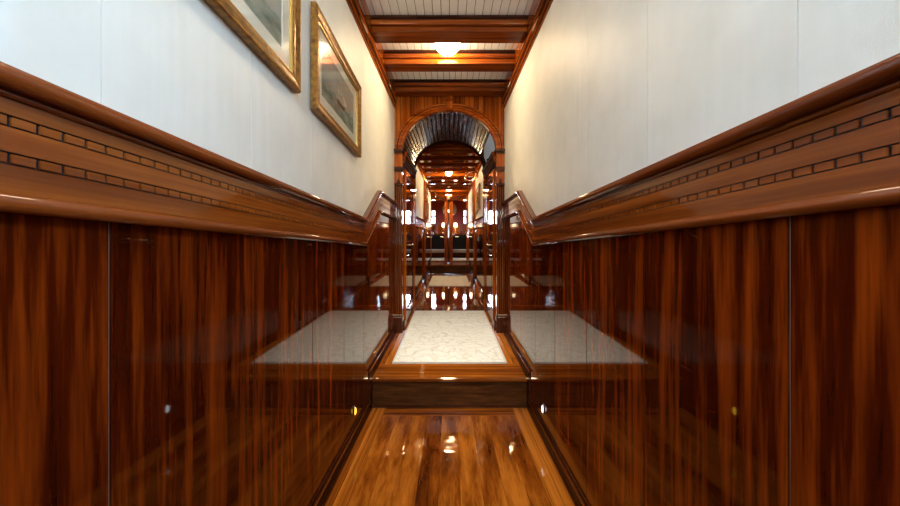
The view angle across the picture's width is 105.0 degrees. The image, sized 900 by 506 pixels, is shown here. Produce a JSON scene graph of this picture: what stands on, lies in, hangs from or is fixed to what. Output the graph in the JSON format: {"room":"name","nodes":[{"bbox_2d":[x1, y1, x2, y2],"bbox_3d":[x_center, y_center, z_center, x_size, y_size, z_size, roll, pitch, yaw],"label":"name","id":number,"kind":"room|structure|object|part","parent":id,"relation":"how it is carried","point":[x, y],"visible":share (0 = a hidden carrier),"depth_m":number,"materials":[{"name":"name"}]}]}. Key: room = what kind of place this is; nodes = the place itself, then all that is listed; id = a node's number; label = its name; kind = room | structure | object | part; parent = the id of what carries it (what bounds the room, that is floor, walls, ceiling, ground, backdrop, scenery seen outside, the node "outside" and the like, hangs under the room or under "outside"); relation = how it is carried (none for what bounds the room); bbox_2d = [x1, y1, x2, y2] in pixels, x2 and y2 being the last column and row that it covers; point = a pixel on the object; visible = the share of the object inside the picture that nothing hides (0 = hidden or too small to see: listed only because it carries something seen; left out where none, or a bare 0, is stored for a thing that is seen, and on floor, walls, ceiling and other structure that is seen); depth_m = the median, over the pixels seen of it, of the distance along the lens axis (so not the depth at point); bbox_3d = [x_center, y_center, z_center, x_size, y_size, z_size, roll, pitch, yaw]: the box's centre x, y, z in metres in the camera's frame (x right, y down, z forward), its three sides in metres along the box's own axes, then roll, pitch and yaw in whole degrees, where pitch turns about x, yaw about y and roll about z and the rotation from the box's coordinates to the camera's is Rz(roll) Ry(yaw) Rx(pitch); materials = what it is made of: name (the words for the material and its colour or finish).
{"room":"ship interior","nodes":[
{"label":"ship interior","id":0,"kind":"room"},
{"bbox_2d":[0,0,394,505],"bbox_3d":[-0.554,-0.375,0.890,0.102,2.750,4.780,0,0,0],"label":"wall","id":1,"kind":"structure","parent":0,"point":[140,365],"depth_m":0.67,"materials":[{"name":"white wood"}]},
{"bbox_3d":[-0.518,-0.880,0.316,0.007,1.720,0.387,0,0,0],"label":"vinyl panel","id":2,"kind":"part","parent":1,"relation":"part of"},
{"bbox_3d":[-0.509,0.438,0.322,0.012,1.123,0.374,0,0,0],"label":"mahogany panel","id":3,"kind":"part","parent":1,"relation":"part of","materials":[{"name":"brown wood"}]},
{"bbox_3d":[-0.518,-0.880,0.704,0.007,1.720,0.387,0,0,0],"label":"vinyl panel","id":4,"kind":"part","parent":1,"relation":"part of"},
{"bbox_3d":[-0.509,0.439,0.702,0.012,1.123,0.374,0,0,0],"label":"mahogany panel","id":5,"kind":"part","parent":1,"relation":"part of","materials":[{"name":"brown wood"}]},
{"bbox_2d":[0,61,397,245],"bbox_3d":[-0.497,-0.255,0.863,0.036,0.426,4.725,0,0,0],"label":"trim","id":6,"kind":"structure","parent":1,"relation":"attached to","point":[65,154],"depth_m":0.53,"materials":[{"name":"brown wood"}]},
{"bbox_3d":[-0.499,-0.184,0.863,0.032,0.284,4.725,0,0,0],"label":"moulding","id":7,"kind":"part","parent":6,"relation":"part of","materials":[{"name":"brown wood"}]},
{"bbox_2d":[204,0,300,93],"bbox_3d":[-0.500,-0.726,0.785,0.024,0.398,0.710,0,0,0],"label":"framed picture","id":8,"kind":"object","parent":1,"relation":"attached to","point":[271,29],"visible":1,"depth_m":0.98,"materials":[{"name":"gold metal"}]},
{"bbox_2d":[243,0,280,45],"bbox_3d":[-0.510,-0.726,0.785,0.004,0.220,0.532,0,0,0],"label":"print","id":9,"kind":"object","parent":8,"relation":"attached to","point":[266,14],"depth_m":0.97,"materials":[{"name":"grey"}]},
{"bbox_3d":[-0.518,-0.880,1.092,0.007,1.720,0.387,0,0,0],"label":"vinyl panel","id":10,"kind":"part","parent":1,"relation":"part of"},
{"bbox_3d":[-0.509,0.439,1.079,0.012,1.122,0.375,0,0,0],"label":"mahogany panel","id":11,"kind":"part","parent":1,"relation":"part of","materials":[{"name":"brown wood"}]},
{"bbox_3d":[-0.518,-0.880,1.480,0.007,1.720,0.387,0,0,0],"label":"vinyl panel","id":12,"kind":"part","parent":1,"relation":"part of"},
{"bbox_3d":[-0.509,0.439,1.457,0.012,1.121,0.375,0,0,0],"label":"mahogany panel","id":13,"kind":"part","parent":1,"relation":"part of","materials":[{"name":"brown wood"}]},
{"bbox_2d":[311,1,360,157],"bbox_3d":[-0.497,-0.725,1.589,0.025,0.392,0.653,0,0,0],"label":"framed picture","id":14,"kind":"object","parent":1,"relation":"attached to","point":[335,88],"visible":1,"depth_m":1.48,"materials":[{"name":"gold metal"}]},
{"bbox_2d":[322,45,352,132],"bbox_3d":[-0.507,-0.725,1.589,0.004,0.214,0.475,0,0,0],"label":"print","id":15,"kind":"object","parent":14,"relation":"attached to","point":[335,91],"depth_m":1.55},
{"bbox_2d":[310,325,395,505],"bbox_3d":[-0.495,0.829,0.835,0.016,0.341,4.670,0,0,0],"label":"baseboard","id":16,"kind":"structure","parent":1,"relation":"attached to","point":[328,483],"depth_m":1.75,"materials":[{"name":"brown wood"}]},
{"bbox_3d":[-0.518,-0.880,1.868,0.007,1.720,0.387,0,0,0],"label":"vinyl panel","id":17,"kind":"part","parent":1,"relation":"part of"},
{"bbox_3d":[-0.509,0.440,1.835,0.012,1.121,0.375,0,0,0],"label":"mahogany panel","id":18,"kind":"part","parent":1,"relation":"part of","materials":[{"name":"brown wood"}]},
{"bbox_3d":[-0.518,-0.880,2.256,0.007,1.720,0.387,0,0,0],"label":"vinyl panel","id":19,"kind":"part","parent":1,"relation":"part of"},
{"bbox_3d":[-0.509,0.328,2.227,0.012,1.344,0.403,0,0,0],"label":"mahogany panel","id":20,"kind":"part","parent":1,"relation":"part of","materials":[{"name":"brown wood"}]},
{"bbox_2d":[346,0,397,108],"bbox_3d":[-0.500,-1.308,0.865,0.030,0.500,4.730,0,0,0],"label":"trim","id":21,"kind":"structure","parent":1,"relation":"attached to","point":[359,9],"depth_m":2.19,"materials":[{"name":"brown wood"}]},
{"bbox_3d":[-0.518,-0.880,2.644,0.007,1.720,0.387,0,0,0],"label":"vinyl panel","id":22,"kind":"part","parent":1,"relation":"part of","materials":[{"name":"white plastic"}]},
{"bbox_3d":[-0.509,0.315,2.615,0.012,1.370,0.367,0,0,0],"label":"mahogany panel","id":23,"kind":"part","parent":1,"relation":"part of","materials":[{"name":"brown wood"}]},
{"bbox_3d":[-0.518,-0.880,3.032,0.007,1.720,0.387,0,0,0],"label":"vinyl panel","id":24,"kind":"part","parent":1,"relation":"part of","materials":[{"name":"white plastic"}]},
{"bbox_3d":[-0.509,0.309,3.015,0.012,1.382,0.427,0,0,0],"label":"mahogany panel","id":25,"kind":"part","parent":1,"relation":"part of","materials":[{"name":"brown wood"}]},
{"bbox_2d":[403,164,430,314],"bbox_3d":[-0.485,-0.547,6.015,0.073,2.574,5.470,0,0,0],"label":"wall","id":26,"kind":"structure","parent":0,"point":[419,180],"depth_m":5.50,"materials":[{"name":"white wood"}]},
{"bbox_2d":[404,170,414,326],"bbox_3d":[-0.414,-0.067,3.805,0.070,1.603,0.870,0,0,0],"label":"door","id":27,"kind":"structure","parent":26,"relation":"in","point":[409,183],"depth_m":3.72,"materials":[{"name":"brown wood"}]},
{"bbox_3d":[-0.442,-0.068,3.805,0.014,1.282,0.570,0,0,0],"label":"panel","id":28,"kind":"part","parent":27,"relation":"part of","materials":[{"name":"brown wood"}]},
{"bbox_2d":[403,151,416,178],"bbox_3d":[-0.424,-0.944,3.779,0.050,0.167,0.993,0,0,0],"label":"trim","id":29,"kind":"structure","parent":26,"relation":"attached to","point":[407,162],"depth_m":3.59,"materials":[{"name":"brown wood"}]},
{"bbox_3d":[-0.497,-1.040,6.555,0.050,1.588,4.390,0,0,0],"label":"vinyl panel","id":30,"kind":"part","parent":26,"relation":"part of","materials":[{"name":"white plastic"}]},
{"bbox_3d":[-0.492,0.030,6.555,0.060,1.328,4.390,0,0,0],"label":"mahogany panel","id":31,"kind":"part","parent":26,"relation":"part of","materials":[{"name":"brown wood"}]},
{"bbox_2d":[416,216,431,229],"bbox_3d":[-0.454,-0.530,6.500,0.036,0.425,4.280,0,0,0],"label":"trim","id":32,"kind":"structure","parent":26,"relation":"attached to","point":[419,221],"depth_m":5.51,"materials":[{"name":"brown wood"}]},
{"bbox_2d":[416,258,431,301],"bbox_3d":[-0.457,0.399,6.530,0.030,0.550,4.340,0,0,0],"label":"baseboard","id":33,"kind":"structure","parent":26,"relation":"attached to","point":[430,260],"depth_m":5.66,"materials":[{"name":"brown wood"}]},
{"bbox_2d":[417,158,431,195],"bbox_3d":[-0.452,-1.418,6.530,0.040,0.371,4.340,0,0,0],"label":"trim","id":34,"kind":"structure","parent":26,"relation":"attached to","point":[419,164],"depth_m":5.88,"materials":[{"name":"brown wood"}]},
{"bbox_2d":[424,180,426,283],"bbox_3d":[-0.443,-0.382,6.350,0.038,1.888,0.320,0,0,0],"label":"pilaster","id":35,"kind":"object","parent":26,"relation":"attached to","point":[425,183],"visible":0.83,"depth_m":6.20,"materials":[{"name":"brown wood"}]},
{"bbox_2d":[427,199,428,219],"bbox_3d":[-0.458,-0.904,7.225,0.024,0.390,0.550,0,0,0],"label":"framed picture","id":36,"kind":"object","parent":26,"relation":"attached to","point":[427,199],"visible":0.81,"depth_m":7.24,"materials":[{"name":"gold metal"}]},
{"bbox_2d":[365,0,532,78],"bbox_3d":[0.000,-1.428,0.865,1.200,0.321,4.830,0,0,0],"label":"ceiling","id":37,"kind":"structure","parent":0,"point":[376,7],"depth_m":2.14,"materials":[{"name":"white wood"}]},
{"bbox_2d":[434,43,461,55],"bbox_3d":[-0.012,-1.451,2.445,0.200,0.114,0.200,0,0,39],"label":"ceiling light","id":38,"kind":"object","parent":37,"relation":"attached to","point":[447,49],"visible":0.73,"depth_m":2.42,"materials":[{"name":"white glass"}]},
{"bbox_2d":[371,15,527,42],"bbox_3d":[0.000,-1.448,2.241,0.985,0.108,0.165,0,0,0],"label":"ceiling beam","id":39,"kind":"structure","parent":37,"relation":"attached to","point":[385,28],"depth_m":2.18,"materials":[{"name":"brown wood"}]},
{"bbox_3d":[0.000,-1.467,2.241,0.985,0.069,0.161,0,0,0],"label":"shadow moulding","id":40,"kind":"part","parent":39,"relation":"part of","materials":[{"name":"brown wood"}]},
{"bbox_2d":[383,50,515,71],"bbox_3d":[0.000,-1.473,2.652,0.985,0.108,0.165,0,0,0],"label":"ceiling beam","id":41,"kind":"structure","parent":37,"relation":"attached to","point":[394,60],"depth_m":2.59,"materials":[{"name":"brown wood"}]},
{"bbox_3d":[0.000,-1.492,2.652,0.985,0.069,0.161,0,0,0],"label":"shadow moulding","id":42,"kind":"part","parent":41,"relation":"part of","materials":[{"name":"brown wood"}]},
{"bbox_2d":[394,79,504,96],"bbox_3d":[0.000,-1.503,3.151,0.985,0.108,0.165,0,0,0],"label":"ceiling beam","id":43,"kind":"structure","parent":37,"relation":"attached to","point":[403,87],"depth_m":3.09,"materials":[{"name":"brown wood"}]},
{"bbox_3d":[0.000,-1.523,3.151,0.985,0.069,0.161,0,0,0],"label":"shadow moulding","id":44,"kind":"part","parent":43,"relation":"part of","materials":[{"name":"brown wood"}]},
{"bbox_2d":[432,201,465,233],"bbox_3d":[0.000,-0.988,11.640,3.400,2.049,0.080,0,0,0],"label":"wall","id":45,"kind":"structure","parent":0,"point":[437,228],"depth_m":11.60,"materials":[{"name":"red"}]},
{"bbox_2d":[442,203,456,214],"bbox_3d":[0.000,-1.467,11.582,0.490,0.491,0.032,0,0,0],"label":"wall plate","id":46,"kind":"object","parent":45,"relation":"attached to","point":[454,205],"visible":0.36,"depth_m":11.57,"materials":[{"name":"beige"}]},
{"bbox_2d":[324,408,574,505],"bbox_3d":[0.000,1.030,0.367,1.060,0.060,3.734,0,0,0],"label":"floor","id":47,"kind":"structure","parent":0,"point":[399,456],"depth_m":1.65,"materials":[{"name":"brown wood"}]},
{"bbox_2d":[372,364,526,407],"bbox_3d":[0.000,0.895,2.334,0.996,0.210,0.244,0,0,0],"label":"step","id":48,"kind":"structure","parent":47,"relation":"on","point":[394,385],"depth_m":2.23,"materials":[{"name":"brown wood"}]},
{"bbox_2d":[380,274,518,363],"bbox_3d":[0.000,0.678,5.118,1.060,0.425,5.324,0,0,0],"label":"floor","id":49,"kind":"structure","parent":0,"point":[431,298],"depth_m":4.53,"materials":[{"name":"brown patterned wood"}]},
{"bbox_2d":[394,95,504,332],"bbox_3d":[0.000,-0.405,3.224,1.034,2.299,0.117,0,0,0],"label":"archway","id":50,"kind":"object","parent":49,"relation":"on","point":[409,111],"visible":0.91,"depth_m":3.22,"materials":[{"name":"brown wood"}]},
{"bbox_2d":[404,113,489,165],"bbox_3d":[-0.031,-1.189,3.775,0.852,0.445,1.030,0,0,0],"label":"vault","id":51,"kind":"object","parent":50,"relation":"in","point":[433,129],"visible":0.79,"depth_m":3.68,"materials":[{"name":"grey metal"}]},
{"bbox_3d":[0.000,-1.181,3.235,1.018,0.436,0.070,0,0,0],"label":"arch moulding","id":52,"kind":"part","parent":50,"relation":"part of","materials":[{"name":"brown wood"}]},
{"bbox_2d":[392,311,506,363],"bbox_3d":[0.000,0.735,3.272,0.822,0.108,1.620,0,0,0],"label":"rug","id":53,"kind":"object","parent":49,"relation":"on","point":[430,337],"visible":1,"depth_m":2.92,"materials":[{"name":"beige carpet"}]},
{"bbox_2d":[413,140,485,306],"bbox_3d":[0.000,-0.543,4.317,1.120,2.445,0.086,0,0,0],"label":"archway","id":54,"kind":"object","parent":49,"relation":"on","point":[481,156],"visible":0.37,"depth_m":4.30,"materials":[{"name":"brown wood"}]},
{"bbox_3d":[0.000,-1.227,4.317,0.934,0.397,0.086,0,0,0],"label":"arch moulding","id":55,"kind":"part","parent":54,"relation":"part of","materials":[{"name":"brown wood"}]},
{"bbox_2d":[429,264,469,273],"bbox_3d":[0.000,0.364,7.839,0.920,0.206,0.162,0,0,0],"label":"step","id":56,"kind":"structure","parent":49,"relation":"on","point":[434,268],"depth_m":7.78,"materials":[{"name":"brown wood"}]},
{"bbox_2d":[429,276,469,285],"bbox_3d":[0.000,0.529,6.655,0.724,0.093,1.370,0,0,0],"label":"rug","id":57,"kind":"object","parent":49,"relation":"on","point":[435,280],"visible":1,"depth_m":6.47,"materials":[{"name":"beige carpet"}]},
{"bbox_2d":[431,192,467,200],"bbox_3d":[0.000,-1.558,8.740,0.944,0.455,0.080,0,0,0],"label":"beam","id":58,"kind":"structure","parent":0,"point":[433,193],"depth_m":8.70,"materials":[{"name":"brown wood"}]},
{"bbox_2d":[431,257,467,263],"bbox_3d":[0.000,0.196,9.810,3.500,0.331,3.780,0,0,0],"label":"floor","id":59,"kind":"structure","parent":0,"point":[432,262],"depth_m":8.40,"materials":[{"name":"brown wood"}]},
{"bbox_2d":[432,234,443,248],"bbox_3d":[-0.435,-0.286,11.350,0.770,0.700,0.480,0,0,0],"label":"sideboard","id":60,"kind":"object","parent":59,"relation":"on","point":[437,239],"visible":0.28,"depth_m":11.13,"materials":[{"name":"black paint"}]},
{"bbox_3d":[-0.613,-0.275,11.139,0.355,0.580,0.019,0,0,0],"label":"cabinet door","id":61,"kind":"part","parent":60,"relation":"part of","materials":[{"name":"black paint"}]},
{"bbox_3d":[-0.247,-0.275,11.139,0.355,0.580,0.019,0,0,0],"label":"cabinet door","id":62,"kind":"part","parent":60,"relation":"part of","materials":[{"name":"black paint"}]},
{"bbox_2d":[432,249,443,256],"bbox_3d":[-0.450,0.010,10.245,0.820,0.243,0.430,0,0,0],"label":"bench","id":63,"kind":"object","parent":59,"relation":"on","point":[435,252],"visible":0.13,"depth_m":10.05,"materials":[{"name":"brown wood"}]},
{"bbox_2d":[432,249,443,252],"bbox_3d":[-0.450,-0.057,10.245,0.820,0.109,0.430,0,0,0],"label":"cushion","id":64,"kind":"object","parent":63,"relation":"on","point":[433,250],"depth_m":10.03,"materials":[{"name":"beige fabric"}]},
{"bbox_2d":[431,196,465,261],"bbox_3d":[-0.022,-0.612,8.713,0.860,1.657,0.145,0,0,0],"label":"column","id":65,"kind":"structure","parent":59,"relation":"on","point":[448,204],"depth_m":8.67,"materials":[{"name":"brown wood"}]},
{"bbox_2d":[432,258,465,260],"bbox_3d":[0.000,0.168,9.350,1.504,0.058,0.804,0,0,0],"label":"rug","id":66,"kind":"object","parent":59,"relation":"on","point":[433,259],"visible":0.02,"depth_m":9.18,"materials":[{"name":"beige carpet"}]},
{"bbox_2d":[453,234,465,248],"bbox_3d":[0.435,-0.286,11.350,0.770,0.700,0.480,0,0,0],"label":"sideboard","id":67,"kind":"object","parent":59,"relation":"on","point":[459,240],"visible":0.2,"depth_m":11.13,"materials":[{"name":"black paint"}]},
{"bbox_3d":[0.247,-0.275,11.139,0.355,0.580,0.019,0,0,0],"label":"cabinet door","id":68,"kind":"part","parent":67,"relation":"part of","materials":[{"name":"black paint"}]},
{"bbox_3d":[0.613,-0.275,11.139,0.355,0.580,0.019,0,0,0],"label":"cabinet door","id":69,"kind":"part","parent":67,"relation":"part of","materials":[{"name":"black paint"}]},
{"bbox_2d":[453,249,465,256],"bbox_3d":[0.450,0.010,10.245,0.820,0.243,0.430,0,0,0],"label":"bench","id":70,"kind":"object","parent":59,"relation":"on","point":[456,252],"visible":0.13,"depth_m":10.05,"materials":[{"name":"brown wood"}]},
{"bbox_2d":[453,249,465,252],"bbox_3d":[0.450,-0.057,10.245,0.820,0.109,0.430,0,0,0],"label":"cushion","id":71,"kind":"object","parent":70,"relation":"on","point":[454,250],"depth_m":10.03,"materials":[{"name":"beige fabric"}]},
{"bbox_2d":[468,164,495,312],"bbox_3d":[0.485,-0.547,6.015,0.073,2.574,5.470,0,0,0],"label":"wall","id":72,"kind":"structure","parent":0,"point":[478,232],"depth_m":5.42,"materials":[{"name":"white wood"}]},
{"bbox_2d":[472,180,474,283],"bbox_3d":[0.443,-0.382,6.350,0.038,1.888,0.320,0,0,0],"label":"pilaster","id":73,"kind":"object","parent":72,"relation":"attached to","point":[473,182],"visible":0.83,"depth_m":6.20,"materials":[{"name":"brown wood"}]},
{"bbox_2d":[467,158,481,194],"bbox_3d":[0.452,-1.418,6.530,0.040,0.371,4.340,0,0,0],"label":"trim","id":74,"kind":"structure","parent":72,"relation":"attached to","point":[479,164],"depth_m":5.92,"materials":[{"name":"brown wood"}]},
{"bbox_2d":[467,216,482,229],"bbox_3d":[0.454,-0.530,6.500,0.036,0.425,4.280,0,0,0],"label":"trim","id":75,"kind":"structure","parent":72,"relation":"attached to","point":[479,221],"depth_m":5.54,"materials":[{"name":"brown wood"}]},
{"bbox_2d":[467,258,482,301],"bbox_3d":[0.457,0.399,6.530,0.030,0.550,4.340,0,0,0],"label":"baseboard","id":76,"kind":"structure","parent":72,"relation":"attached to","point":[468,260],"depth_m":5.61,"materials":[{"name":"brown wood"}]},
{"bbox_3d":[0.497,-1.040,6.555,0.050,1.588,4.390,0,0,0],"label":"vinyl panel","id":77,"kind":"part","parent":72,"relation":"part of","materials":[{"name":"white plastic"}]},
{"bbox_3d":[0.492,0.030,6.555,0.060,1.328,4.390,0,0,0],"label":"mahogany panel","id":78,"kind":"part","parent":72,"relation":"part of","materials":[{"name":"brown wood"}]},
{"bbox_2d":[475,183,479,214],"bbox_3d":[0.458,-0.870,5.650,0.024,0.390,0.800,0,0,0],"label":"framed picture","id":79,"kind":"object","parent":72,"relation":"attached to","point":[477,192],"visible":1,"depth_m":5.67,"materials":[{"name":"gold metal"}]},
{"bbox_3d":[0.462,-0.870,5.650,0.002,0.328,0.738,0,0,0],"label":"glass","id":80,"kind":"part","parent":79,"relation":"part of","materials":[{"name":"clear glass"}]},
{"bbox_2d":[482,151,495,178],"bbox_3d":[0.424,-0.944,3.779,0.050,0.167,0.993,0,0,0],"label":"trim","id":81,"kind":"structure","parent":72,"relation":"attached to","point":[491,161],"depth_m":3.61,"materials":[{"name":"brown wood"}]},
{"bbox_2d":[484,170,494,326],"bbox_3d":[0.414,-0.067,3.805,0.070,1.603,0.870,0,0,0],"label":"door","id":82,"kind":"structure","parent":72,"relation":"in","point":[489,184],"depth_m":3.71,"materials":[{"name":"brown wood"}]},
{"bbox_3d":[0.442,-0.068,3.805,0.014,1.282,0.570,0,0,0],"label":"panel","id":83,"kind":"part","parent":82,"relation":"part of","materials":[{"name":"brown wood"}]},
{"bbox_2d":[484,134,494,161],"bbox_3d":[0.725,-1.489,3.795,0.850,1.107,1.030,0,0,0],"label":"wall","id":84,"kind":"structure","parent":0,"point":[489,147],"depth_m":4.28,"materials":[{"name":"white paint"}]},
{"bbox_2d":[504,0,899,505],"bbox_3d":[0.554,-0.375,0.890,0.102,2.750,4.780,0,0,0],"label":"wall","id":85,"kind":"structure","parent":0,"point":[757,363],"depth_m":0.71,"materials":[{"name":"white wood"}]},
{"bbox_3d":[0.509,0.309,3.015,0.012,1.382,0.427,0,0,0],"label":"mahogany panel","id":86,"kind":"part","parent":85,"relation":"part of","materials":[{"name":"brown wood"}]},
{"bbox_3d":[0.518,-0.880,3.032,0.007,1.720,0.387,0,0,0],"label":"vinyl panel","id":87,"kind":"part","parent":85,"relation":"part of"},
{"bbox_3d":[0.509,0.315,2.615,0.012,1.370,0.367,0,0,0],"label":"mahogany panel","id":88,"kind":"part","parent":85,"relation":"part of","materials":[{"name":"brown wood"}]},
{"bbox_3d":[0.518,-0.880,2.644,0.007,1.720,0.387,0,0,0],"label":"vinyl panel","id":89,"kind":"part","parent":85,"relation":"part of","materials":[{"name":"white plastic"}]},
{"bbox_2d":[501,0,552,108],"bbox_3d":[0.500,-1.308,0.865,0.030,0.500,4.730,0,0,0],"label":"trim","id":90,"kind":"structure","parent":85,"relation":"attached to","point":[539,9],"depth_m":2.19,"materials":[{"name":"brown wood"}]},
{"bbox_3d":[0.509,0.328,2.227,0.012,1.344,0.403,0,0,0],"label":"mahogany panel","id":91,"kind":"part","parent":85,"relation":"part of","materials":[{"name":"brown wood"}]},
{"bbox_3d":[0.518,-0.880,2.256,0.007,1.720,0.387,0,0,0],"label":"vinyl panel","id":92,"kind":"part","parent":85,"relation":"part of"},
{"bbox_3d":[0.509,0.440,1.835,0.012,1.121,0.375,0,0,0],"label":"mahogany panel","id":93,"kind":"part","parent":85,"relation":"part of","materials":[{"name":"brown wood"}]},
{"bbox_2d":[503,325,588,505],"bbox_3d":[0.495,0.829,0.835,0.016,0.341,4.670,0,0,0],"label":"baseboard","id":94,"kind":"structure","parent":85,"relation":"attached to","point":[576,495],"depth_m":1.74,"materials":[{"name":"brown wood"}]},
{"bbox_3d":[0.518,-0.880,1.868,0.007,1.720,0.387,0,0,0],"label":"vinyl panel","id":95,"kind":"part","parent":85,"relation":"part of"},
{"bbox_3d":[0.509,0.439,1.457,0.012,1.121,0.375,0,0,0],"label":"mahogany panel","id":96,"kind":"part","parent":85,"relation":"part of","materials":[{"name":"brown wood"}]},
{"bbox_3d":[0.518,-0.880,1.480,0.007,1.720,0.387,0,0,0],"label":"vinyl panel","id":97,"kind":"part","parent":85,"relation":"part of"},
{"bbox_3d":[0.509,0.439,1.079,0.012,1.122,0.375,0,0,0],"label":"mahogany panel","id":98,"kind":"part","parent":85,"relation":"part of","materials":[{"name":"brown wood"}]},
{"bbox_3d":[0.518,-0.880,1.092,0.007,1.720,0.387,0,0,0],"label":"vinyl panel","id":99,"kind":"part","parent":85,"relation":"part of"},
{"bbox_2d":[501,53,899,245],"bbox_3d":[0.497,-0.255,0.863,0.036,0.426,4.725,0,0,0],"label":"trim","id":100,"kind":"structure","parent":85,"relation":"attached to","point":[835,147],"depth_m":0.53,"materials":[{"name":"brown wood"}]},
{"bbox_3d":[0.499,-0.184,0.863,0.032,0.284,4.725,0,0,0],"label":"moulding","id":101,"kind":"part","parent":100,"relation":"part of","materials":[{"name":"brown wood"}]},
{"bbox_3d":[0.509,0.439,0.702,0.012,1.123,0.374,0,0,0],"label":"mahogany panel","id":102,"kind":"part","parent":85,"relation":"part of","materials":[{"name":"brown wood"}]},
{"bbox_3d":[0.518,-0.880,0.704,0.007,1.720,0.387,0,0,0],"label":"vinyl panel","id":103,"kind":"part","parent":85,"relation":"part of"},
{"bbox_3d":[0.509,0.438,0.322,0.012,1.123,0.374,0,0,0],"label":"mahogany panel","id":104,"kind":"part","parent":85,"relation":"part of","materials":[{"name":"brown wood"}]},
{"bbox_3d":[0.518,-0.880,0.316,0.007,1.720,0.387,0,0,0],"label":"vinyl panel","id":105,"kind":"part","parent":85,"relation":"part of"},
{"bbox_3d":[0.000,-1.522,6.555,1.060,0.229,4.390,0,0,0],"label":"ceiling","id":106,"kind":"structure","parent":0,"visible":0},
{"bbox_2d":[422,145,475,154],"bbox_3d":[0.000,-1.370,4.615,0.866,0.108,0.180,0,0,0],"label":"ceiling beam","id":107,"kind":"structure","parent":106,"relation":"attached to","point":[438,149],"depth_m":4.55,"materials":[{"name":"brown wood"}]},
{"bbox_2d":[420,155,478,161],"bbox_3d":[0.000,-1.390,5.045,0.866,0.108,0.180,0,0,0],"label":"ceiling beam","id":108,"kind":"structure","parent":106,"relation":"attached to","point":[424,158],"depth_m":4.98,"materials":[{"name":"brown wood"}]},
{"bbox_2d":[422,162,476,167],"bbox_3d":[0.000,-1.410,5.475,0.866,0.108,0.180,0,0,0],"label":"ceiling beam","id":109,"kind":"structure","parent":106,"relation":"attached to","point":[424,164],"depth_m":5.41,"materials":[{"name":"brown wood"}]},
{"bbox_2d":[424,168,474,172],"bbox_3d":[0.000,-1.430,5.905,0.866,0.108,0.180,0,0,0],"label":"ceiling beam","id":110,"kind":"structure","parent":106,"relation":"attached to","point":[426,170],"depth_m":5.84,"materials":[{"name":"brown wood"}]},
{"bbox_2d":[427,177,471,180],"bbox_3d":[0.000,-1.470,6.765,0.866,0.108,0.180,0,0,0],"label":"ceiling beam","id":111,"kind":"structure","parent":106,"relation":"attached to","point":[428,178],"depth_m":6.70,"materials":[{"name":"brown wood"}]},
{"bbox_2d":[426,173,472,176],"bbox_3d":[0.000,-1.450,6.335,0.866,0.108,0.180,0,0,0],"label":"ceiling beam","id":112,"kind":"structure","parent":106,"relation":"attached to","point":[427,174],"depth_m":6.27,"materials":[{"name":"brown wood"}]},
{"bbox_2d":[429,181,469,183],"bbox_3d":[0.000,-1.490,7.195,0.866,0.108,0.180,0,0,0],"label":"ceiling beam","id":113,"kind":"structure","parent":106,"relation":"attached to","point":[430,182],"depth_m":7.13,"materials":[{"name":"brown wood"}]},
{"bbox_2d":[430,184,468,186],"bbox_3d":[0.000,-1.510,7.625,0.866,0.108,0.180,0,0,0],"label":"ceiling beam","id":114,"kind":"structure","parent":106,"relation":"attached to","point":[431,185],"depth_m":7.56,"materials":[{"name":"brown wood"}]},
{"bbox_2d":[431,187,467,189],"bbox_3d":[0.000,-1.530,8.055,0.866,0.108,0.180,0,0,0],"label":"ceiling beam","id":115,"kind":"structure","parent":106,"relation":"attached to","point":[432,188],"depth_m":7.99,"materials":[{"name":"brown wood"}]},
{"bbox_2d":[432,190,466,191],"bbox_3d":[0.000,-1.550,8.485,0.866,0.108,0.180,0,0,0],"label":"ceiling beam","id":116,"kind":"structure","parent":106,"relation":"attached to","point":[434,190],"depth_m":8.42,"materials":[{"name":"brown wood"}]},
{"bbox_3d":[-1.096,-0.811,8.745,1.208,2.048,0.070,0,0,0],"label":"wall","id":117,"kind":"structure","parent":0,"visible":0},
{"bbox_2d":[431,200,431,257],"bbox_3d":[-0.472,-0.560,8.730,0.040,1.550,0.100,0,0,0],"label":"trim","id":118,"kind":"structure","parent":117,"relation":"attached to","point":[431,200],"depth_m":8.69,"materials":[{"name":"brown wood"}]},
{"bbox_3d":[1.096,-0.811,8.745,1.208,2.048,0.070,0,0,0],"label":"wall","id":119,"kind":"structure","parent":0,"visible":0},
{"bbox_2d":[466,200,467,260],"bbox_3d":[0.459,-0.560,8.730,0.067,1.550,0.100,0,0,0],"label":"trim","id":120,"kind":"structure","parent":119,"relation":"attached to","point":[466,200],"depth_m":8.68,"materials":[{"name":"brown wood"}]}
]}

